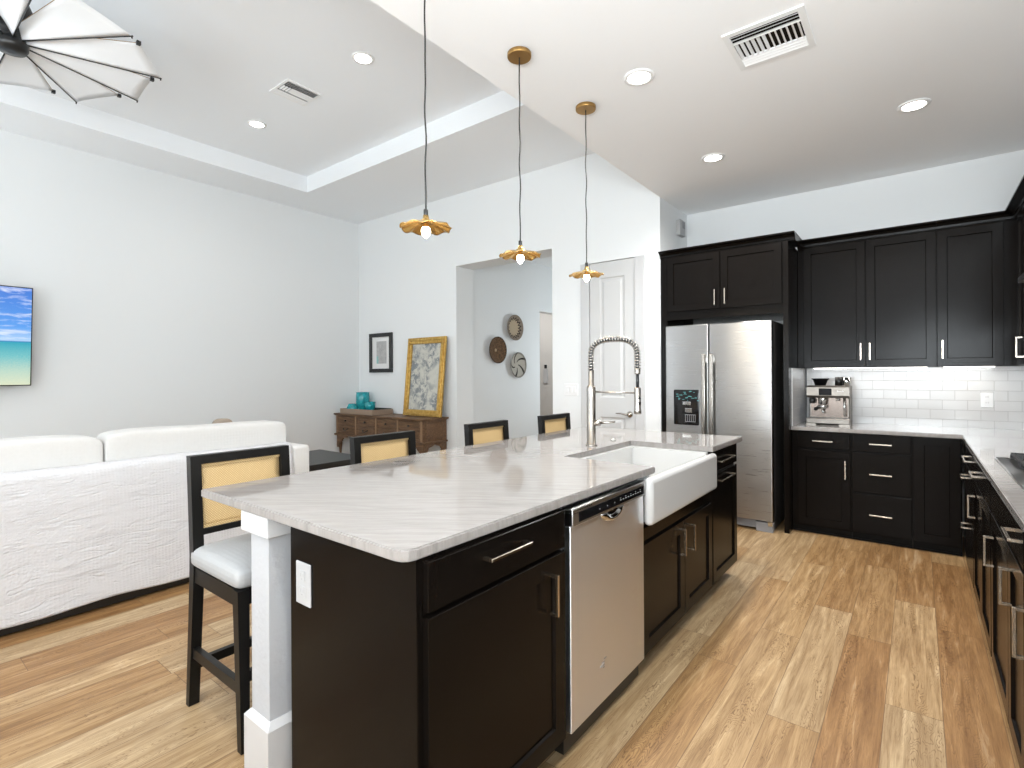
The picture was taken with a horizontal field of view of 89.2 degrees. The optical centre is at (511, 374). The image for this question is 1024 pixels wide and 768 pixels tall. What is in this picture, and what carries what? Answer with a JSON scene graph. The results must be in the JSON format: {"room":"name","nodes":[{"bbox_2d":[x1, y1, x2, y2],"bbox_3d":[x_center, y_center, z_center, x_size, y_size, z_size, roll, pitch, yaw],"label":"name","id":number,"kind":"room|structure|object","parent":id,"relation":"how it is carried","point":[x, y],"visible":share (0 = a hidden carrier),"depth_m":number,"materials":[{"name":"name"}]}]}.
{"room":"kitchen","nodes":[
{"label":"kitchen","id":0,"kind":"room"},
{"bbox_2d":[0,129,358,453],"bbox_3d":[-5.002,-0.657,4.716,0.140,4.050,9.077,0,0,38],"label":"wall","id":1,"kind":"structure","parent":0,"point":[160,298],"depth_m":5.94,"materials":[{"name":"white paint"}]},
{"bbox_2d":[0,285,32,385],"bbox_3d":[-5.075,-0.355,4.319,0.226,0.920,1.599,0,0,38],"label":"television","id":2,"kind":"object","parent":1,"relation":"attached to","point":[16,303],"visible":1,"depth_m":4.82,"materials":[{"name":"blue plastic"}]},
{"bbox_2d":[0,0,593,223],"bbox_3d":[-3.162,-2.462,3.062,4.812,0.300,8.747,0,0,38],"label":"ceiling","id":3,"kind":"structure","parent":0,"point":[355,153],"depth_m":4.86,"materials":[{"name":"white paint"}]},
{"bbox_2d":[0,0,161,103],"bbox_3d":[-3.052,-2.241,3.162,1.522,0.545,1.452,0,0,38],"label":"ceiling fan","id":4,"kind":"object","parent":3,"relation":"hanging from","point":[62,38],"visible":1,"depth_m":3.32,"materials":[{"name":"black metal"},{"name":"white canvas fabric"}]},
{"bbox_2d":[247,120,266,128],"bbox_3d":[-2.557,-2.511,5.209,0.176,0.009,0.176,0,0,38],"label":"recessed light","id":5,"kind":"object","parent":3,"relation":"in","point":[253,123],"visible":1,"depth_m":5.21,"materials":[{"name":"white"}]},
{"bbox_2d":[269,78,321,105],"bbox_3d":[-1.927,-2.513,4.636,0.305,0.012,0.330,0,0,38],"label":"ceiling vent","id":6,"kind":"object","parent":3,"relation":"in","point":[288,89],"visible":1,"depth_m":4.62,"materials":[{"name":"white metal"}]},
{"bbox_2d":[351,51,373,64],"bbox_3d":[-1.187,-2.519,4.136,0.176,0.009,0.176,0,0,38],"label":"recessed light","id":7,"kind":"object","parent":3,"relation":"in","point":[360,57],"visible":1,"depth_m":4.13,"materials":[{"name":"white plastic"}]},
{"bbox_2d":[0,520,1018,767],"bbox_3d":[-1.049,1.396,3.682,8.600,0.100,12.700,0,0,38],"label":"floor","id":8,"kind":"structure","parent":0,"point":[810,650],"depth_m":2.26,"materials":[{"name":"brown wood"}]},
{"bbox_2d":[0,420,308,635],"bbox_3d":[-2.881,0.852,3.144,1.020,1.008,3.000,0,0,38],"label":"sofa","id":9,"kind":"object","parent":8,"relation":"on","point":[25,453],"visible":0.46,"depth_m":3.19,"materials":[{"name":"white fabric"}]},
{"bbox_2d":[0,435,102,472],"bbox_3d":[-3.005,0.590,2.569,0.256,0.472,1.544,0,0,38],"label":"cushion","id":10,"kind":"object","parent":9,"relation":"on","point":[25,453],"depth_m":2.91,"materials":[{"name":"white fabric"}]},
{"bbox_2d":[0,442,293,629],"bbox_3d":[-2.502,0.906,2.883,0.147,0.795,2.655,0,0,38],"label":"throw","id":11,"kind":"object","parent":9,"relation":"on","point":[71,537],"visible":0.56,"depth_m":2.94,"materials":[{"name":"white fabric"}]},
{"bbox_2d":[96,420,285,461],"bbox_3d":[-2.176,0.587,3.629,0.256,0.486,1.136,0,0,38],"label":"cushion","id":12,"kind":"object","parent":9,"relation":"on","point":[119,444],"depth_m":3.46,"materials":[{"name":"white fabric"}]},
{"bbox_2d":[212,418,231,423],"bbox_3d":[-3.202,0.905,5.502,0.570,0.905,0.540,0,0,38],"label":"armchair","id":13,"kind":"object","parent":8,"relation":"on","point":[222,420],"visible":0.15,"depth_m":5.36,"materials":[{"name":"beige fabric"}]},
{"bbox_2d":[186,445,289,754],"bbox_3d":[-1.021,0.837,2.142,0.474,1.018,0.424,0,0,38],"label":"bar stool","id":14,"kind":"object","parent":8,"relation":"on","point":[223,568],"visible":0.52,"depth_m":2.09,"materials":[{"name":"black wood"},{"name":"white leather"},{"name":"woven cane"}]},
{"bbox_2d":[241,510,291,767],"bbox_3d":[-0.799,0.900,1.761,0.177,0.889,0.149,0,0,38],"label":"island post","id":15,"kind":"object","parent":8,"relation":"on","point":[268,723],"visible":0.57,"depth_m":1.70,"materials":[{"name":"grey wood"}]},
{"bbox_2d":[309,449,350,471],"bbox_3d":[-2.010,1.094,5.313,0.880,0.515,0.650,0,0,38],"label":"end table","id":16,"kind":"object","parent":8,"relation":"on","point":[319,459],"visible":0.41,"depth_m":5.13,"materials":[{"name":"black wood"}]},
{"bbox_2d":[349,430,415,464],"bbox_3d":[-0.547,0.834,2.748,0.474,1.018,0.424,0,0,38],"label":"bar stool","id":17,"kind":"object","parent":8,"relation":"on","point":[368,448],"visible":0.09,"depth_m":2.85,"materials":[{"name":"wicker"}]},
{"bbox_2d":[334,413,448,453],"bbox_3d":[-1.721,0.952,7.197,1.920,0.796,0.465,0,0,38],"label":"console table","id":18,"kind":"object","parent":8,"relation":"on","point":[429,431],"visible":0.66,"depth_m":6.81,"materials":[{"name":"brown wood"}]},
{"bbox_2d":[340,407,392,414],"bbox_3d":[-2.108,0.518,7.510,0.745,0.076,0.365,0,0,38],"label":"serving tray","id":19,"kind":"object","parent":18,"relation":"on","point":[377,411],"visible":0.86,"depth_m":7.33,"materials":[{"name":"brown wood"}]},
{"bbox_2d":[347,404,357,408],"bbox_3d":[-2.319,0.481,7.545,0.160,0.127,0.160,0,0,38],"label":"pot","id":20,"kind":"object","parent":19,"relation":"on","point":[350,406],"visible":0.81,"depth_m":7.49,"materials":[{"name":"teal ceramic"}]},
{"bbox_2d":[356,392,369,409],"bbox_3d":[-2.203,0.399,7.669,0.196,0.290,0.196,0,0,38],"label":"pot","id":21,"kind":"object","parent":19,"relation":"on","point":[361,397],"visible":0.73,"depth_m":7.58,"materials":[{"name":"teal ceramic"}]},
{"bbox_2d":[365,402,375,409],"bbox_3d":[-2.011,0.462,7.362,0.150,0.162,0.150,0,0,38],"label":"pot","id":22,"kind":"object","parent":19,"relation":"on","point":[368,405],"visible":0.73,"depth_m":7.30,"materials":[{"name":"teal ceramic"}]},
{"bbox_2d":[403,336,446,417],"bbox_3d":[-1.168,0.022,6.917,0.730,1.052,0.147,0,0,38],"label":"picture","id":23,"kind":"object","parent":18,"relation":"on","point":[426,356],"visible":1,"depth_m":6.91,"materials":[{"name":"gold metal"}]},
{"bbox_2d":[409,343,440,410],"bbox_3d":[-1.160,0.023,6.928,0.568,0.889,0.096,0,0,38],"label":"artwork","id":24,"kind":"object","parent":23,"relation":"attached to","point":[424,358],"depth_m":6.93},
{"bbox_2d":[291,507,565,767],"bbox_3d":[0.407,0.894,2.539,0.657,0.888,2.783,0,0,38],"label":"base cabinet","id":25,"kind":"object","parent":8,"relation":"on","point":[453,657],"visible":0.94,"depth_m":1.46,"materials":[{"name":"black wood"}]},
{"bbox_2d":[296,560,310,607],"bbox_3d":[-0.636,0.636,1.582,0.079,0.129,0.009,0,0,38],"label":"power outlet","id":26,"kind":"object","parent":25,"relation":"attached to","point":[303,570],"visible":1,"depth_m":1.57,"materials":[{"name":"white plastic"}]},
{"bbox_2d":[300,570,304,597],"bbox_3d":[-0.637,0.635,1.579,0.029,0.081,0.003,0,0,38],"label":"socket","id":27,"kind":"object","parent":26,"relation":"attached to","point":[302,572],"depth_m":1.58,"materials":[{"name":"white plastic"}]},
{"bbox_2d":[201,427,742,561],"bbox_3d":[0.188,0.434,2.703,1.189,0.031,2.862,0,0,38],"label":"countertop","id":28,"kind":"structure","parent":25,"relation":"on","point":[409,508],"depth_m":1.92,"materials":[{"name":"white stone"}]},
{"bbox_2d":[586,336,640,445],"bbox_3d":[0.590,0.094,3.034,0.322,0.645,0.066,0,0,17],"label":"kitchen faucet","id":29,"kind":"object","parent":28,"relation":"on","point":[592,422],"visible":1,"depth_m":3.04,"materials":[{"name":"silver metal"}]},
{"bbox_2d":[582,445,716,525],"bbox_3d":[0.682,0.555,2.789,0.545,0.213,0.939,0,0,38],"label":"farmhouse sink","id":30,"kind":"object","parent":28,"relation":"in","point":[680,478],"visible":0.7,"depth_m":2.73,"materials":[{"name":"white ceramic"}]},
{"bbox_2d":[464,420,508,445],"bbox_3d":[-0.012,0.831,3.433,0.474,1.018,0.424,0,0,38],"label":"bar stool","id":31,"kind":"object","parent":8,"relation":"on","point":[491,431],"visible":0.11,"depth_m":3.53,"materials":[{"name":"wicker"}]},
{"bbox_2d":[537,413,570,433],"bbox_3d":[0.502,0.828,4.091,0.474,1.018,0.424,0,0,38],"label":"bar stool","id":32,"kind":"object","parent":8,"relation":"on","point":[561,421],"visible":0.15,"depth_m":4.19,"materials":[{"name":"wicker"}]},
{"bbox_2d":[555,480,644,754],"bbox_3d":[0.158,0.897,2.205,0.606,0.884,0.613,0,0,38],"label":"dishwasher","id":33,"kind":"object","parent":8,"relation":"on","point":[604,547],"visible":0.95,"depth_m":1.97,"materials":[{"name":"silver metal"}]},
{"bbox_2d":[643,492,711,656],"bbox_3d":[0.650,0.892,2.834,0.637,0.888,0.976,0,0,38],"label":"base cabinet","id":34,"kind":"object","parent":8,"relation":"on","point":[678,547],"visible":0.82,"depth_m":2.60,"materials":[{"name":"black wood"}]},
{"bbox_2d":[679,443,736,584],"bbox_3d":[1.114,0.890,3.427,0.637,0.888,0.523,0,0,38],"label":"base cabinet","id":35,"kind":"object","parent":8,"relation":"on","point":[724,497],"visible":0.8,"depth_m":3.25,"materials":[{"name":"black wood"}]},
{"bbox_2d":[666,320,783,532],"bbox_3d":[2.026,0.434,4.894,0.918,1.790,0.795,0,0,38],"label":"refrigerator","id":36,"kind":"object","parent":8,"relation":"on","point":[727,379],"visible":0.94,"depth_m":4.52,"materials":[{"name":"grey metal"}]},
{"bbox_2d":[658,231,802,533],"bbox_3d":[2.110,0.072,4.934,1.163,2.512,0.799,0,0,38],"label":"tall cabinet","id":37,"kind":"object","parent":8,"relation":"on","point":[751,278],"visible":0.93,"depth_m":4.58,"materials":[{"name":"black wood"}]},
{"bbox_2d":[791,368,804,425],"bbox_3d":[2.579,0.187,4.671,0.010,0.493,0.625,0,0,38],"label":"backsplash","id":38,"kind":"structure","parent":37,"relation":"attached to","point":[797,374],"depth_m":4.63,"materials":[{"name":"tile"}]},
{"bbox_2d":[792,430,851,538],"bbox_3d":[2.736,0.894,4.529,0.422,0.862,0.678,0,0,38],"label":"base cabinet","id":39,"kind":"object","parent":8,"relation":"on","point":[821,461],"visible":0.98,"depth_m":4.29,"materials":[{"name":"black wood"}]},
{"bbox_2d":[791,421,1023,530],"bbox_3d":[2.126,0.451,2.700,1.719,0.030,4.310,0,0,38],"label":"countertop","id":40,"kind":"structure","parent":39,"relation":"on","point":[984,444],"depth_m":3.46,"materials":[{"name":"white stone"}]},
{"bbox_2d":[806,377,851,425],"bbox_3d":[2.787,0.226,4.560,0.323,0.414,0.423,0,0,38],"label":"espresso machine","id":41,"kind":"object","parent":40,"relation":"on","point":[828,404],"visible":1,"depth_m":4.51,"materials":[{"name":"silver metal"}]},
{"bbox_2d":[809,397,815,402],"bbox_3d":[2.646,0.223,4.577,0.052,0.050,0.052,0,0,38],"label":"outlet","id":42,"kind":"object","parent":41,"relation":"attached to","point":[811,399],"depth_m":4.56,"materials":[{"name":"black plastic"}]},
{"bbox_2d":[806,417,850,425],"bbox_3d":[2.746,0.402,4.506,0.323,0.061,0.120,0,0,38],"label":"drip tray","id":43,"kind":"object","parent":41,"relation":"on","point":[841,421],"depth_m":4.47,"materials":[{"name":"grey metal"}]},
{"bbox_2d":[835,377,842,385],"bbox_3d":[2.891,0.058,4.595,0.060,0.079,0.059,0,0,38],"label":"cup","id":44,"kind":"object","parent":41,"relation":"on","point":[838,380],"depth_m":4.57,"materials":[{"name":"black ceramic"}]},
{"bbox_2d":[842,378,850,385],"bbox_3d":[2.932,0.061,4.550,0.064,0.072,0.063,0,0,38],"label":"cup","id":45,"kind":"object","parent":41,"relation":"on","point":[845,381],"depth_m":4.53,"materials":[{"name":"white ceramic"}]},
{"bbox_2d":[995,452,1023,489],"bbox_3d":[2.404,0.412,2.146,0.518,0.046,0.990,0,0,38],"label":"cooktop","id":46,"kind":"object","parent":40,"relation":"in","point":[1014,465],"visible":1,"depth_m":2.40,"materials":[{"name":"silver metal"}]},
{"bbox_2d":[851,433,912,548],"bbox_3d":[3.056,0.892,4.279,0.388,0.862,0.678,0,0,38],"label":"base cabinet","id":47,"kind":"object","parent":8,"relation":"on","point":[881,465],"visible":0.98,"depth_m":4.04,"materials":[{"name":"black wood"}]},
{"bbox_2d":[912,436,962,555],"bbox_3d":[3.332,0.890,4.084,0.284,0.862,0.644,0,0,38],"label":"base cabinet","id":48,"kind":"object","parent":8,"relation":"on","point":[937,462],"visible":0.94,"depth_m":3.84,"materials":[{"name":"black wood"}]},
{"bbox_2d":[959,442,973,587],"bbox_3d":[3.200,0.891,3.207,0.653,0.862,0.899,0,0,38],"label":"base cabinet","id":49,"kind":"object","parent":8,"relation":"on","point":[967,458],"visible":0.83,"depth_m":3.29,"materials":[{"name":"black wood"}]},
{"bbox_2d":[967,456,992,656],"bbox_3d":[2.634,0.894,2.483,0.653,0.862,0.920,0,0,38],"label":"base cabinet","id":50,"kind":"object","parent":8,"relation":"on","point":[981,495],"visible":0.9,"depth_m":2.61,"materials":[{"name":"black wood"}]},
{"bbox_2d":[983,483,1023,767],"bbox_3d":[2.064,0.898,1.754,0.653,0.862,0.910,0,0,38],"label":"base cabinet","id":51,"kind":"object","parent":8,"relation":"on","point":[1007,536],"visible":0.95,"depth_m":1.83,"materials":[{"name":"black wood"}]},
{"bbox_2d":[1011,606,1023,659],"bbox_3d":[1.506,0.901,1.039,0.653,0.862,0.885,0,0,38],"label":"handle","id":52,"kind":"object","parent":51,"relation":"attached to","point":[1014,609],"visible":1,"depth_m":1.53,"materials":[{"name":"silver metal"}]},
{"bbox_2d":[473,261,551,438],"bbox_3d":[0.320,-0.212,8.238,0.140,3.100,3.023,0,0,38],"label":"wall","id":53,"kind":"structure","parent":0,"point":[524,290],"depth_m":7.68,"materials":[{"name":"white paint"}]},
{"bbox_2d":[489,337,506,362],"bbox_3d":[-0.215,-0.354,7.388,0.060,0.380,0.380,0,0,38],"label":"wall basket","id":54,"kind":"object","parent":53,"relation":"attached to","point":[497,348],"visible":1,"depth_m":7.42,"materials":[{"name":"brown wicker"}]},
{"bbox_2d":[507,315,522,339],"bbox_3d":[0.032,-0.700,7.708,0.060,0.380,0.380,0,0,38],"label":"wall basket","id":55,"kind":"object","parent":53,"relation":"attached to","point":[515,324],"visible":1,"depth_m":7.74,"materials":[{"name":"beige wicker"}]},
{"bbox_2d":[511,352,526,377],"bbox_3d":[0.081,-0.147,7.767,0.060,0.380,0.380,0,0,38],"label":"wall basket","id":56,"kind":"object","parent":53,"relation":"attached to","point":[518,361],"visible":1,"depth_m":7.80,"materials":[{"name":"white wicker"}]},
{"bbox_2d":[358,153,672,453],"bbox_3d":[-0.357,-0.643,6.638,4.812,3.970,0.330,0,0,38],"label":"wall","id":57,"kind":"structure","parent":0,"point":[412,285],"depth_m":6.27,"materials":[{"name":"white paint"}]},
{"bbox_2d":[369,332,392,372],"bbox_3d":[-1.929,-0.325,7.636,0.518,0.577,0.035,0,0,38],"label":"framed print","id":58,"kind":"object","parent":57,"relation":"attached to","point":[380,344],"visible":1,"depth_m":7.63,"materials":[{"name":"black plastic"}]},
{"bbox_2d":[564,384,577,395],"bbox_3d":[0.641,0.160,5.644,0.173,0.128,0.011,0,0,38],"label":"light switch","id":59,"kind":"object","parent":57,"relation":"attached to","point":[569,389],"visible":1,"depth_m":5.64,"materials":[{"name":"white plastic"}]},
{"bbox_2d":[590,258,634,429],"bbox_3d":[1.027,0.076,5.340,0.510,2.493,0.105,0,0,38],"label":"door","id":60,"kind":"structure","parent":57,"relation":"in","point":[612,295],"depth_m":5.33,"materials":[{"name":"grey wood"}]},
{"bbox_2d":[580,255,644,429],"bbox_3d":[1.026,0.077,5.339,0.720,2.514,0.018,0,0,38],"label":"trim","id":61,"kind":"structure","parent":57,"relation":"attached to","point":[639,260],"depth_m":5.16,"materials":[{"name":"grey wood"}]},
{"bbox_2d":[528,256,551,267],"bbox_3d":[0.114,-1.811,8.481,4.350,0.100,3.163,0,0,38],"label":"ceiling","id":62,"kind":"structure","parent":0,"point":[547,261],"depth_m":8.07,"materials":[{"name":"white paint"}]},
{"bbox_2d":[540,313,552,415],"bbox_3d":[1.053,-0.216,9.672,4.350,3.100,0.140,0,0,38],"label":"door","id":63,"kind":"structure","parent":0,"point":[546,345],"depth_m":9.89,"materials":[{"name":"grey paint"}]},
{"bbox_2d":[543,365,547,383],"bbox_3d":[0.640,-0.014,9.897,0.100,0.360,0.015,0,0,38],"label":"intercom","id":64,"kind":"object","parent":63,"relation":"attached to","point":[545,371],"visible":1,"depth_m":9.89,"materials":[{"name":"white plastic"}]},
{"bbox_2d":[673,206,686,248],"bbox_3d":[1.765,-0.246,5.541,0.120,3.153,0.553,0,0,38],"label":"wall","id":65,"kind":"structure","parent":0,"point":[678,242],"depth_m":5.41,"materials":[{"name":"white paint"}]},
{"bbox_2d":[676,219,684,237],"bbox_3d":[1.758,-1.525,5.404,0.048,0.160,0.150,0,0,38],"label":"sensor","id":66,"kind":"object","parent":65,"relation":"attached to","point":[680,224],"visible":1,"depth_m":5.36,"materials":[{"name":"grey plastic"}]},
{"bbox_2d":[371,0,1023,214],"bbox_3d":[0.179,-1.774,1.013,2.970,0.120,9.630,0,0,38],"label":"ceiling","id":67,"kind":"structure","parent":0,"point":[823,115],"depth_m":3.05,"materials":[{"name":"white paint"}]},
{"bbox_2d":[399,0,451,237],"bbox_3d":[-0.371,-1.149,2.235,0.222,1.123,0.224,0,0,38],"label":"pendant light","id":68,"kind":"object","parent":67,"relation":"hanging from","point":[425,226],"visible":1,"depth_m":2.23,"materials":[{"name":"gold metal"}]},
{"bbox_2d":[499,46,540,263],"bbox_3d":[0.044,-1.152,2.767,0.222,1.123,0.224,0,0,15],"label":"pendant light","id":69,"kind":"object","parent":67,"relation":"hanging from","point":[518,55],"visible":1,"depth_m":2.76,"materials":[{"name":"gold metal"}]},
{"bbox_2d":[569,101,603,281],"bbox_3d":[0.476,-1.154,3.321,0.222,1.123,0.224,0,0,-8],"label":"pendant light","id":70,"kind":"object","parent":67,"relation":"hanging from","point":[585,108],"visible":1,"depth_m":3.32,"materials":[{"name":"gold metal"}]},
{"bbox_2d":[624,68,654,85],"bbox_3d":[0.733,-1.713,2.994,0.176,0.009,0.176,0,0,38],"label":"recessed light","id":71,"kind":"object","parent":67,"relation":"in","point":[640,76],"visible":1,"depth_m":2.98,"materials":[{"name":"white"}]},
{"bbox_2d":[701,153,724,162],"bbox_3d":[1.592,-1.717,4.115,0.176,0.009,0.176,0,0,38],"label":"recessed light","id":72,"kind":"object","parent":67,"relation":"in","point":[713,157],"visible":1,"depth_m":4.10,"materials":[{"name":"white"}]},
{"bbox_2d":[721,4,815,70],"bbox_3d":[1.322,-1.714,2.668,0.368,0.012,0.375,0,0,38],"label":"ceiling vent","id":73,"kind":"object","parent":67,"relation":"in","point":[788,32],"visible":1,"depth_m":2.65,"materials":[{"name":"white metal"}]},
{"bbox_2d":[897,98,931,112],"bbox_3d":[2.572,-1.723,3.324,0.176,0.009,0.176,0,0,38],"label":"recessed light","id":74,"kind":"object","parent":67,"relation":"in","point":[919,103],"visible":1,"depth_m":3.32,"materials":[{"name":"white plastic"}]},
{"bbox_2d":[687,150,1023,536],"bbox_3d":[3.110,-0.254,4.752,2.970,3.153,0.140,0,0,38],"label":"wall","id":75,"kind":"structure","parent":0,"point":[986,184],"depth_m":4.56,"materials":[{"name":"white paint"}]},
{"bbox_2d":[805,368,806,420],"bbox_3d":[2.776,0.186,4.904,0.014,0.493,0.014,0,0,38],"label":"trim","id":76,"kind":"structure","parent":75,"relation":"attached to","point":[806,368],"depth_m":4.90,"materials":[{"name":"black plastic"}]},
{"bbox_2d":[797,221,936,368],"bbox_3d":[3.028,-0.627,4.472,0.966,1.131,0.400,0,0,38],"label":"upper cabinet","id":77,"kind":"object","parent":75,"relation":"attached to","point":[867,299],"visible":0.94,"depth_m":4.32,"materials":[{"name":"black wood"}]},
{"bbox_2d":[814,368,866,368],"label":"light","id":78,"kind":"object","parent":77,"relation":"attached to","point":[866,368],"depth_m":4.55,"materials":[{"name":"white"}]},
{"bbox_2d":[884,367,926,367],"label":"light","id":79,"kind":"object","parent":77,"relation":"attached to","point":[884,367],"depth_m":4.27,"materials":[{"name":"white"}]},
{"bbox_2d":[807,366,1023,429],"bbox_3d":[3.448,0.182,4.394,1.700,0.493,0.010,0,0,38],"label":"backsplash","id":80,"kind":"structure","parent":75,"relation":"attached to","point":[929,396],"depth_m":4.33,"materials":[{"name":"tile"}]},
{"bbox_2d":[936,211,1018,366],"bbox_3d":[3.705,-0.631,3.943,0.750,1.131,0.400,0,0,38],"label":"upper cabinet","id":81,"kind":"object","parent":75,"relation":"attached to","point":[976,254],"visible":0.91,"depth_m":3.92,"materials":[{"name":"black wood"}]},
{"bbox_2d":[943,366,994,367],"bbox_3d":[3.554,-0.061,4.044,0.300,0.007,0.030,0,0,38],"label":"light","id":82,"kind":"object","parent":81,"relation":"attached to","point":[978,366],"visible":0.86,"depth_m":4.05,"materials":[{"name":"white plastic"}]},
{"bbox_2d":[980,393,993,407],"bbox_3d":[3.774,0.200,4.128,0.078,0.118,0.009,0,0,38],"label":"power outlet","id":83,"kind":"object","parent":75,"relation":"attached to","point":[986,399],"visible":1,"depth_m":4.12,"materials":[{"name":"white plastic"}]},
{"bbox_2d":[985,395,988,404],"bbox_3d":[3.772,0.200,4.125,0.026,0.076,0.003,0,0,38],"label":"socket","id":84,"kind":"object","parent":83,"relation":"attached to","point":[986,396],"depth_m":4.13,"materials":[{"name":"grey plastic"}]},
{"bbox_3d":[1.260,-0.243,0.087,0.140,3.153,9.490,0,0,38],"label":"wall","id":85,"kind":"structure","parent":0,"visible":0},
{"bbox_2d":[1005,175,1023,365],"bbox_3d":[3.280,-0.629,3.088,0.367,1.131,1.590,0,0,38],"label":"upper cabinet","id":86,"kind":"object","parent":85,"relation":"attached to","point":[1015,207],"visible":0.99,"depth_m":3.61,"materials":[{"name":"black wood"}]},
{"bbox_3d":[2.492,-0.899,2.081,0.367,0.581,0.955,0,0,38],"label":"upper cabinet","id":87,"kind":"object","parent":85,"relation":"attached to","visible":0},
{"bbox_2d":[1018,273,1023,282],"bbox_3d":[2.451,-0.532,2.112,0.465,0.144,0.930,0,0,38],"label":"range hood","id":88,"kind":"object","parent":87,"relation":"attached to","point":[1021,278],"visible":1,"depth_m":2.56,"materials":[{"name":"silver metal"}]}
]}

